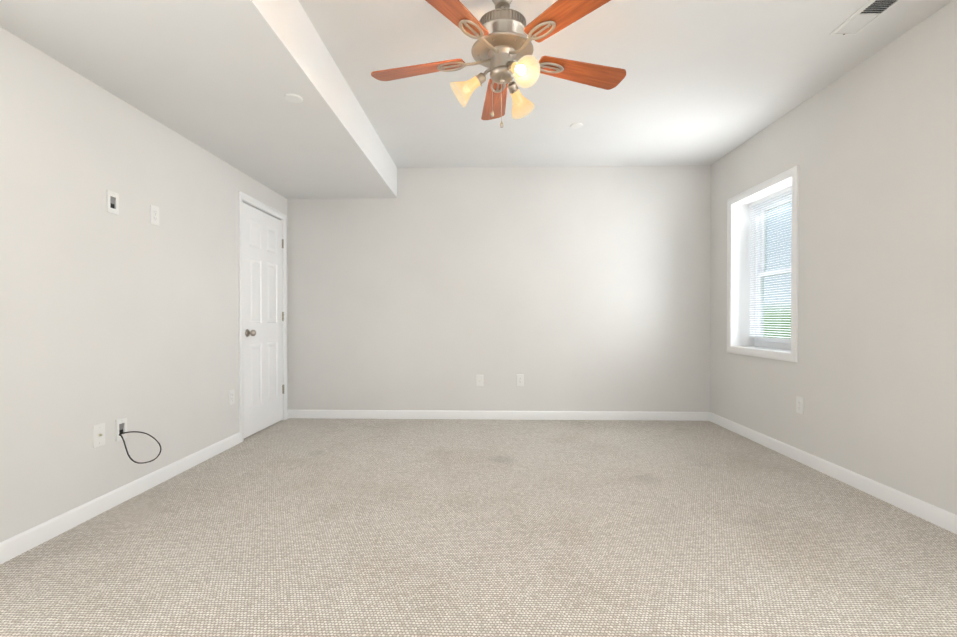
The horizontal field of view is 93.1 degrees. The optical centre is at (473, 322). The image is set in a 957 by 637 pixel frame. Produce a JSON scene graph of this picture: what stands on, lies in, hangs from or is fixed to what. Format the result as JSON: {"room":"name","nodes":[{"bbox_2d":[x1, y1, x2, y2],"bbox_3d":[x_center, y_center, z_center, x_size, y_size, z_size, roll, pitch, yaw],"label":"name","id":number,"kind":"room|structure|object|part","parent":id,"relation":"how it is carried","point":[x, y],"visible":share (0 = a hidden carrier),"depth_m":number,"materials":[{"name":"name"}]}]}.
{"room":"empty bedroom","nodes":[
{"label":"empty bedroom","id":0,"kind":"room"},
{"bbox_2d":[0,27,287,541],"bbox_3d":[-2.164,-0.270,1.534,0.270,2.598,6.400,0,1,2],"label":"wall","id":1,"kind":"structure","parent":0,"point":[130,312],"depth_m":2.43,"materials":[{"name":"paint"}]},
{"bbox_2d":[93,423,104,447],"bbox_3d":[-1.996,0.603,2.422,0.018,0.120,0.074,0,1,2],"label":"outlet","id":2,"kind":"object","parent":1,"relation":"attached to","point":[98,435],"visible":1,"depth_m":2.42,"materials":[{"name":"white plastic"}]},
{"bbox_2d":[106,190,118,214],"bbox_3d":[-1.997,-0.662,2.506,0.011,0.120,0.074,0,1,2],"label":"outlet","id":3,"kind":"object","parent":1,"relation":"attached to","point":[112,202],"visible":1,"depth_m":2.50,"materials":[{"name":"white plastic"}]},
{"bbox_2d":[0,432,240,564],"bbox_3d":[-2.034,0.989,1.072,0.014,0.088,5.459,0,1,2],"label":"baseboard","id":4,"kind":"structure","parent":1,"relation":"attached to","point":[24,541],"depth_m":2.42,"materials":[{"name":"white paint"}]},
{"bbox_2d":[115,417,161,463],"bbox_3d":[-1.954,0.683,2.651,0.095,0.280,0.244,0,1,2],"label":"outlet","id":5,"kind":"object","parent":1,"relation":"attached to","point":[121,432],"visible":1,"depth_m":2.57,"materials":[{"name":"white plastic"}]},
{"bbox_2d":[150,204,158,225],"bbox_3d":[-1.990,-0.668,2.829,0.008,0.120,0.074,0,1,2],"label":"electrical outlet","id":6,"kind":"object","parent":1,"relation":"attached to","point":[154,215],"visible":1,"depth_m":2.82,"materials":[{"name":"white plastic"}]},
{"bbox_2d":[229,389,234,404],"bbox_3d":[-1.967,0.607,3.688,0.008,0.120,0.074,0,1,2],"label":"outlet","id":7,"kind":"object","parent":1,"relation":"attached to","point":[231,396],"visible":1,"depth_m":3.68,"materials":[{"name":"white plastic"}]},
{"bbox_2d":[238,191,286,441],"bbox_3d":[-2.012,-0.049,4.238,0.148,2.106,0.890,0,1,2],"label":"door frame","id":8,"kind":"structure","parent":1,"relation":"attached to","point":[242,196],"depth_m":3.87,"materials":[{"name":"white paint"}]},
{"bbox_2d":[243,203,283,437],"bbox_3d":[-1.968,-0.018,4.247,0.049,2.018,0.779,0,1,2],"label":"door","id":9,"kind":"structure","parent":1,"relation":"in","point":[262,316],"depth_m":4.20,"materials":[{"name":"white paint"}]},
{"bbox_2d":[245,329,255,336],"bbox_3d":[-1.927,0.091,3.927,0.075,0.066,0.066,0,1,2],"label":"door knob","id":10,"kind":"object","parent":9,"relation":"attached to","point":[251,332],"depth_m":3.91,"materials":[{"name":"silver metal"}]},
{"bbox_3d":[-1.940,-0.060,4.618,0.013,1.576,0.034,0,1,2],"label":"door hinge","id":11,"kind":"part","parent":9,"relation":"part of","materials":[{"name":"silver metal"}]},
{"bbox_2d":[0,0,396,198],"bbox_3d":[-1.453,-1.413,1.504,1.151,0.312,6.400,0,1,2],"label":"ceiling","id":12,"kind":"structure","parent":0,"point":[220,79],"depth_m":2.39,"materials":[{"name":"paint"}]},
{"bbox_2d":[284,94,302,102],"bbox_3d":[-1.019,-1.263,2.559,0.100,0.008,0.100,0,1,2],"label":"recessed light","id":13,"kind":"object","parent":12,"relation":"in","point":[293,98],"visible":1,"depth_m":2.55,"materials":[{"name":"white plastic"}]},
{"bbox_2d":[0,418,956,636],"bbox_3d":[0.147,1.089,1.485,4.893,0.120,6.940,0,1,2],"label":"floor","id":14,"kind":"structure","parent":0,"point":[306,527],"depth_m":2.07,"materials":[{"name":"carpet"}]},
{"bbox_2d":[287,165,710,411],"bbox_3d":[0.236,-0.301,4.806,4.893,2.598,0.270,0,1,2],"label":"wall","id":15,"kind":"structure","parent":0,"point":[573,288],"depth_m":4.67,"materials":[{"name":"paint"}]},
{"bbox_2d":[476,375,482,386],"bbox_3d":[0.061,0.602,4.675,0.074,0.120,0.018,0,1,2],"label":"outlet","id":16,"kind":"object","parent":15,"relation":"attached to","point":[479,380],"visible":1,"depth_m":4.68,"materials":[{"name":"white plastic"}]},
{"bbox_2d":[289,410,708,420],"bbox_3d":[0.232,0.956,4.676,4.353,0.088,0.014,0,1,2],"label":"baseboard","id":17,"kind":"structure","parent":15,"relation":"attached to","point":[511,415],"depth_m":4.67,"materials":[{"name":"white paint"}]},
{"bbox_2d":[516,374,523,385],"bbox_3d":[0.476,0.595,4.669,0.074,0.120,0.008,0,1,2],"label":"electrical outlet","id":18,"kind":"object","parent":15,"relation":"attached to","point":[519,379],"visible":1,"depth_m":4.67,"materials":[{"name":"white plastic"}]},
{"bbox_2d":[298,0,952,167],"bbox_3d":[0.147,-1.629,1.460,4.893,0.120,6.940,0,1,2],"label":"ceiling","id":19,"kind":"structure","parent":0,"point":[706,82],"depth_m":2.89,"materials":[{"name":"paint"}]},
{"bbox_2d":[371,0,625,127],"bbox_3d":[0.125,-1.235,2.157,1.281,0.680,1.242,0,1,2],"label":"fan","id":20,"kind":"object","parent":19,"relation":"hanging from","point":[502,49],"visible":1,"depth_m":2.07,"materials":[{"name":"brown wood"}]},
{"bbox_3d":[-0.275,-1.244,2.234,0.478,0.037,0.144,0,1,17],"label":"blade","id":21,"kind":"part","parent":20,"relation":"part of","materials":[{"name":"brown wood"}]},
{"bbox_3d":[-0.107,-1.240,1.764,0.144,0.037,0.478,0,1,35],"label":"blade","id":22,"kind":"part","parent":20,"relation":"part of","materials":[{"name":"brown wood"}]},
{"bbox_3d":[-0.029,-1.100,2.125,0.118,0.126,0.126,-34,-2,3],"label":"lamp shade","id":23,"kind":"part","parent":20,"relation":"part of","materials":[{"name":"beige glass"}]},
{"bbox_3d":[0.121,-1.247,2.539,0.144,0.037,0.478,0,1,-1],"label":"blade","id":24,"kind":"part","parent":20,"relation":"part of","materials":[{"name":"brown wood"}]},
{"bbox_3d":[0.202,-1.104,1.977,0.041,0.041,0.068,0,35,-26],"label":"bulb","id":25,"kind":"part","parent":20,"relation":"part of","materials":[{"name":"white glass"}]},
{"bbox_3d":[0.222,-1.101,2.250,0.126,0.126,0.118,0,-33,34],"label":"lamp shade","id":26,"kind":"part","parent":20,"relation":"part of","materials":[{"name":"beige glass"}]},
{"bbox_3d":[0.205,-1.099,1.970,0.126,0.126,0.118,0,35,-26],"label":"lamp shade","id":27,"kind":"part","parent":20,"relation":"part of","materials":[{"name":"beige glass"}]},
{"bbox_3d":[0.392,-1.240,1.777,0.144,0.037,0.478,0,1,-37],"label":"blade","id":28,"kind":"part","parent":20,"relation":"part of","materials":[{"name":"brown wood"}]},
{"bbox_3d":[0.533,-1.244,2.256,0.478,0.037,0.144,0,1,-19],"label":"blade","id":29,"kind":"part","parent":20,"relation":"part of","materials":[{"name":"brown wood"}]},
{"bbox_2d":[570,123,582,128],"bbox_3d":[0.826,-1.585,3.655,0.100,0.008,0.100,0,1,2],"label":"recessed light","id":30,"kind":"object","parent":19,"relation":"in","point":[576,125],"visible":1,"depth_m":3.64,"materials":[{"name":"white plastic"}]},
{"bbox_2d":[829,0,900,34],"bbox_3d":[2.016,-1.571,2.311,0.148,0.010,0.344,0,1,2],"label":"ceiling vent","id":31,"kind":"object","parent":19,"relation":"in","point":[864,16],"visible":1,"depth_m":2.33,"materials":[{"name":"white plastic"}]},
{"bbox_2d":[710,0,956,514],"bbox_3d":[2.458,-0.269,1.411,0.270,2.598,6.400,0,1,2],"label":"wall","id":32,"kind":"structure","parent":0,"point":[868,146],"depth_m":2.69,"materials":[{"name":"paint"}]},
{"bbox_2d":[727,165,798,361],"bbox_3d":[2.511,-0.432,3.788,0.287,1.439,0.956,0,1,2],"label":"window","id":33,"kind":"structure","parent":32,"relation":"in","point":[760,216],"depth_m":4.11,"materials":[{"name":"white plastic"}]},
{"bbox_3d":[2.536,-0.469,3.787,0.058,1.238,0.818,0,1,2],"label":"window blind rail","id":34,"kind":"part","parent":33,"relation":"part of","materials":[{"name":"white plastic"}]},
{"bbox_3d":[2.623,-0.432,3.785,0.032,1.169,0.686,0,1,2],"label":"glass","id":35,"kind":"part","parent":33,"relation":"part of","materials":[{"name":"clear glass"}]},
{"bbox_2d":[796,396,803,414],"bbox_3d":[2.369,0.602,3.294,0.008,0.120,0.074,0,1,2],"label":"electrical outlet","id":36,"kind":"object","parent":32,"relation":"attached to","point":[799,405],"visible":1,"depth_m":3.29,"materials":[{"name":"white plastic"}]},
{"bbox_2d":[709,412,956,533],"bbox_3d":[2.316,0.986,1.426,0.014,0.088,6.400,0,1,2],"label":"baseboard","id":37,"kind":"structure","parent":32,"relation":"attached to","point":[939,517],"depth_m":2.79,"materials":[{"name":"white paint"}]}
]}

